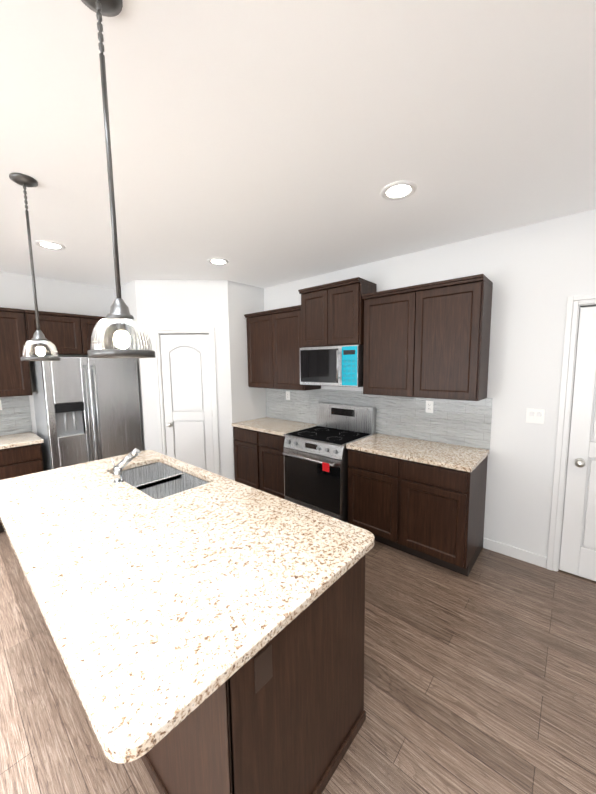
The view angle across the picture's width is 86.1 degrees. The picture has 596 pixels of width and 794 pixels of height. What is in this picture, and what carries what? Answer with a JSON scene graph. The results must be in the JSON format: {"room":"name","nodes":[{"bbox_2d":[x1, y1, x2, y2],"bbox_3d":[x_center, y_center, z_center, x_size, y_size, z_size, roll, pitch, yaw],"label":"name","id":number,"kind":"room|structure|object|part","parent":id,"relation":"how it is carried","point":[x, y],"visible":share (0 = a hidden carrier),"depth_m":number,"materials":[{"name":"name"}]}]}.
{"room":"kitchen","nodes":[
{"label":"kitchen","id":0,"kind":"room"},
{"bbox_2d":[0,271,194,435],"bbox_3d":[-3.903,0.033,3.062,0.120,2.740,7.140,5,8,41],"label":"wall","id":1,"kind":"structure","parent":0,"point":[57,296],"depth_m":3.89,"materials":[{"name":"white paint"}]},
{"bbox_2d":[0,395,31,435],"bbox_3d":[-3.711,0.245,3.204,0.008,0.453,1.592,5,8,41],"label":"backsplash","id":2,"kind":"structure","parent":1,"relation":"attached to","point":[15,414],"depth_m":3.69,"materials":[{"name":"tile"}]},
{"bbox_2d":[0,307,31,396],"bbox_3d":[-3.203,-0.486,3.460,0.340,0.930,0.383,5,8,41],"label":"upper cabinet","id":3,"kind":"object","parent":1,"relation":"attached to","point":[15,377],"visible":0.94,"depth_m":3.39,"materials":[{"name":"brown wood"}]},
{"bbox_2d":[24,310,118,354],"bbox_3d":[-2.739,-0.774,3.958,0.350,0.475,1.018,5,8,41],"label":"upper cabinet","id":4,"kind":"object","parent":1,"relation":"attached to","point":[67,334],"visible":0.56,"depth_m":3.74,"materials":[{"name":"brown wood"}]},
{"bbox_2d":[114,280,145,449],"bbox_3d":[-2.225,-0.127,4.355,0.690,2.740,0.110,5,8,41],"label":"wall","id":5,"kind":"structure","parent":0,"point":[128,294],"depth_m":4.11,"materials":[{"name":"white paint"}]},
{"bbox_2d":[135,280,233,479],"bbox_3d":[-1.441,-0.117,4.179,1.131,2.740,0.110,-1,6,-4],"label":"wall","id":6,"kind":"structure","parent":0,"point":[179,303],"depth_m":4.04,"materials":[{"name":"white paint"}]},
{"bbox_2d":[152,327,219,474],"bbox_3d":[-1.437,0.174,4.200,0.762,2.156,0.130,-1,6,-4],"label":"door frame","id":7,"kind":"structure","parent":6,"relation":"attached to","point":[157,332],"depth_m":4.10,"materials":[{"name":"white wood"}]},
{"bbox_2d":[160,334,213,472],"bbox_3d":[-1.436,0.212,4.199,0.608,2.058,0.055,-1,6,-4],"label":"pantry door","id":8,"kind":"structure","parent":6,"relation":"in","point":[185,359],"depth_m":4.15,"materials":[{"name":"white wood"}]},
{"bbox_2d":[227,280,265,480],"bbox_3d":[-0.711,-0.153,4.428,0.110,2.740,0.620,5,8,41],"label":"wall","id":9,"kind":"structure","parent":0,"point":[248,403],"depth_m":4.26,"materials":[{"name":"white paint"}]},
{"bbox_2d":[0,531,595,793],"bbox_3d":[-0.074,1.651,0.883,8.940,0.100,8.640,5,8,41],"label":"floor","id":10,"kind":"structure","parent":0,"point":[480,678],"depth_m":1.64,"materials":[{"name":"brown wood"}]},
{"bbox_2d":[0,443,43,532],"bbox_3d":[-3.212,0.930,3.369,0.620,0.876,0.750,5,8,41],"label":"base cabinet","id":11,"kind":"object","parent":10,"relation":"on","point":[20,461],"visible":0.29,"depth_m":3.27,"materials":[{"name":"brown wood"}]},
{"bbox_2d":[0,432,43,448],"bbox_3d":[-3.472,0.510,3.020,0.635,0.037,1.584,5,8,41],"label":"countertop","id":12,"kind":"structure","parent":11,"relation":"on","point":[18,440],"depth_m":3.39,"materials":[{"name":"stone"}]},
{"bbox_2d":[30,357,142,470],"bbox_3d":[-2.568,0.400,3.963,0.742,1.785,0.950,5,8,41],"label":"refrigerator","id":13,"kind":"object","parent":10,"relation":"on","point":[87,409],"visible":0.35,"depth_m":3.66,"materials":[{"name":"grey metal"}]},
{"bbox_3d":[-2.555,0.232,3.567,0.102,0.365,0.265,5,8,41],"label":"panel","id":14,"kind":"part","parent":13,"relation":"part of","materials":[{"name":"black plastic"}]},
{"bbox_3d":[-2.358,0.221,3.670,0.064,1.200,0.116,5,8,41],"label":"handle","id":15,"kind":"part","parent":13,"relation":"part of","materials":[{"name":"silver metal"}]},
{"bbox_2d":[124,460,365,793],"bbox_3d":[-0.776,1.057,1.915,2.238,0.875,0.767,5,8,41],"label":"kitchen island","id":16,"kind":"object","parent":10,"relation":"on","point":[283,725],"depth_m":1.13,"materials":[{"name":"brown wood"}]},
{"bbox_2d":[0,450,374,763],"bbox_3d":[-0.863,0.627,1.792,2.316,0.068,1.100,5,8,41],"label":"island countertop","id":17,"kind":"structure","parent":16,"relation":"on","point":[150,605],"depth_m":1.17,"materials":[{"name":"beige stone"}]},
{"bbox_2d":[112,448,143,483],"bbox_3d":[-1.156,0.447,2.145,0.137,0.220,0.161,5,8,41],"label":"faucet","id":18,"kind":"object","parent":17,"relation":"on","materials":[{"name":"silver metal"}]},
{"bbox_2d":[233,427,284,498],"bbox_3d":[-0.281,0.809,4.159,1.002,0.875,0.620,5,8,41],"label":"base cabinet","id":19,"kind":"object","parent":10,"relation":"on","point":[258,460],"visible":0.54,"depth_m":3.91,"materials":[{"name":"brown wood"}]},
{"bbox_2d":[232,417,316,435],"bbox_3d":[-0.292,0.355,4.105,1.001,0.037,0.635,5,8,41],"label":"countertop","id":20,"kind":"structure","parent":19,"relation":"on","point":[276,426],"depth_m":4.02,"materials":[{"name":"stone"}]},
{"bbox_2d":[283,402,375,521],"bbox_3d":[0.322,0.708,3.495,0.763,1.205,0.737,5,8,41],"label":"range","id":21,"kind":"object","parent":10,"relation":"on","point":[315,468],"visible":0.73,"depth_m":3.33,"materials":[{"name":"silver metal"}]},
{"bbox_3d":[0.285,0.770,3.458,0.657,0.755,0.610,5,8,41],"label":"knob","id":22,"kind":"part","parent":21,"relation":"part of","materials":[{"name":"silver metal"}]},
{"bbox_2d":[347,449,487,576],"bbox_3d":[1.075,0.921,2.977,1.067,0.875,0.620,5,8,41],"label":"base cabinet","id":23,"kind":"object","parent":10,"relation":"on","point":[434,514],"visible":0.77,"depth_m":2.67,"materials":[{"name":"brown wood"}]},
{"bbox_2d":[346,433,488,471],"bbox_3d":[1.068,0.466,2.919,1.081,0.037,0.635,5,8,41],"label":"countertop","id":24,"kind":"structure","parent":23,"relation":"on","point":[460,457],"depth_m":2.79,"materials":[{"name":"stone"}]},
{"bbox_2d":[0,0,595,288],"bbox_3d":[-0.108,-1.173,0.579,8.940,0.100,8.640,5,8,41],"label":"ceiling","id":25,"kind":"structure","parent":0,"point":[263,143],"depth_m":1.45,"materials":[{"name":"white paint"}]},
{"bbox_2d":[9,173,60,360],"bbox_3d":[-1.543,-0.730,1.856,0.187,1.020,0.187,5,8,41],"label":"pendant light","id":26,"kind":"object","parent":25,"relation":"hanging from","point":[25,181],"visible":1,"depth_m":1.84,"materials":[{"name":"silver metal"}]},
{"bbox_3d":[-1.538,-0.292,1.903,0.169,0.099,0.169,5,8,41],"label":"lamp shade","id":27,"kind":"part","parent":26,"relation":"part of","materials":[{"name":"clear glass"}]},
{"bbox_2d":[35,240,65,249],"bbox_3d":[-2.160,-1.329,2.784,0.216,0.012,0.216,5,8,41],"label":"recessed light","id":28,"kind":"object","parent":25,"relation":"in","point":[51,245],"visible":0.98,"depth_m":2.77,"materials":[{"name":"white plastic"}]},
{"bbox_2d":[81,0,155,357],"bbox_3d":[-0.558,-0.639,0.951,0.187,1.030,0.187,5,8,41],"label":"pendant light","id":29,"kind":"object","parent":25,"relation":"hanging from","point":[120,315],"visible":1,"depth_m":0.94,"materials":[{"name":"silver metal"}]},
{"bbox_3d":[-0.553,-0.196,0.999,0.169,0.099,0.169,5,8,41],"label":"lamp shade","id":30,"kind":"part","parent":29,"relation":"part of","materials":[{"name":"clear glass"}]},
{"bbox_2d":[207,258,228,264],"bbox_3d":[-0.819,-1.399,3.279,0.216,0.012,0.216,5,8,41],"label":"recessed light","id":31,"kind":"object","parent":25,"relation":"in","point":[217,261],"visible":0.96,"depth_m":3.27,"materials":[{"name":"white plastic"}]},
{"bbox_2d":[381,181,416,200],"bbox_3d":[0.622,-1.275,1.971,0.216,0.012,0.216,5,8,41],"label":"recessed light","id":32,"kind":"object","parent":25,"relation":"in","point":[397,190],"visible":0.94,"depth_m":1.96,"materials":[{"name":"white plastic"}]},
{"bbox_2d":[264,209,595,556],"bbox_3d":[1.726,-0.005,2.793,8.700,2.740,0.120,5,8,41],"label":"wall","id":33,"kind":"structure","parent":0,"point":[537,274],"depth_m":2.62,"materials":[{"name":"white paint"}]},
{"bbox_2d":[244,305,320,390],"bbox_3d":[-0.215,-0.612,4.102,1.002,0.972,0.366,5,8,41],"label":"upper cabinet","id":34,"kind":"object","parent":33,"relation":"attached to","point":[274,346],"visible":0.75,"depth_m":3.95,"materials":[{"name":"brown wood"}]},
{"bbox_2d":[298,277,376,347],"bbox_3d":[0.413,-0.877,3.450,0.759,0.631,0.366,5,8,41],"label":"upper cabinet","id":35,"kind":"object","parent":33,"relation":"attached to","point":[332,314],"visible":0.98,"depth_m":3.28,"materials":[{"name":"brown wood"}]},
{"bbox_2d":[300,345,363,386],"bbox_3d":[0.420,-0.352,3.507,0.753,0.418,0.465,5,8,41],"label":"over-the-range microwave","id":36,"kind":"object","parent":35,"relation":"attached to","point":[341,366],"visible":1,"depth_m":3.32,"materials":[{"name":"silver metal"}]},
{"bbox_3d":[0.412,-0.329,3.243,0.020,0.308,0.056,5,8,41],"label":"handle","id":37,"kind":"part","parent":36,"relation":"part of","materials":[{"name":"silver metal"}]},
{"bbox_2d":[266,388,492,449],"bbox_3d":[0.608,0.139,3.709,2.850,0.453,0.008,5,8,41],"label":"backsplash","id":38,"kind":"structure","parent":33,"relation":"attached to","point":[461,422],"depth_m":3.26,"materials":[{"name":"tile"}]},
{"bbox_2d":[286,391,289,399],"bbox_3d":[-0.139,-0.034,4.337,0.072,0.116,0.007,5,8,41],"label":"electrical outlet","id":39,"kind":"object","parent":38,"relation":"attached to","point":[287,395],"visible":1,"depth_m":4.33,"materials":[{"name":"white plastic"}]},
{"bbox_2d":[426,401,433,412],"bbox_3d":[1.279,0.086,3.102,0.072,0.116,0.007,5,8,41],"label":"electrical outlet","id":40,"kind":"object","parent":38,"relation":"attached to","point":[429,406],"visible":1,"depth_m":3.10,"materials":[{"name":"white plastic"}]},
{"bbox_2d":[362,274,492,400],"bbox_3d":[1.130,-0.502,2.929,1.037,0.972,0.366,5,8,41],"label":"upper cabinet","id":41,"kind":"object","parent":33,"relation":"attached to","point":[429,340],"visible":1,"depth_m":2.73,"materials":[{"name":"brown wood"}]},
{"bbox_2d":[483,538,546,567],"bbox_3d":[1.858,1.329,2.746,0.454,0.095,0.014,5,8,41],"label":"baseboard","id":42,"kind":"structure","parent":33,"relation":"attached to","point":[520,554],"depth_m":2.73,"materials":[{"name":"white wood"}]},
{"bbox_2d":[526,408,544,423],"bbox_3d":[1.908,0.144,2.564,0.120,0.120,0.011,5,8,41],"label":"light switch","id":43,"kind":"object","parent":33,"relation":"attached to","point":[534,415],"visible":1,"depth_m":2.56,"materials":[{"name":"white plastic"}]},
{"bbox_2d":[546,293,595,571],"bbox_3d":[2.416,0.343,2.214,0.962,2.156,0.140,5,8,41],"label":"door frame","id":44,"kind":"structure","parent":33,"relation":"attached to","point":[573,307],"depth_m":2.44,"materials":[{"name":"white wood"}]},
{"bbox_2d":[559,306,595,580],"bbox_3d":[2.409,0.381,2.210,0.808,2.058,0.055,5,8,41],"label":"door","id":45,"kind":"structure","parent":33,"relation":"in","point":[578,550],"depth_m":2.41,"materials":[{"name":"white wood"}]},
{"bbox_2d":[574,458,584,467],"bbox_3d":[2.119,0.491,2.397,0.064,0.064,0.068,5,8,41],"label":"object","id":46,"kind":"structure","parent":45,"relation":"attached to","point":[579,462],"depth_m":2.38,"materials":[{"name":"silver metal"}]}
]}

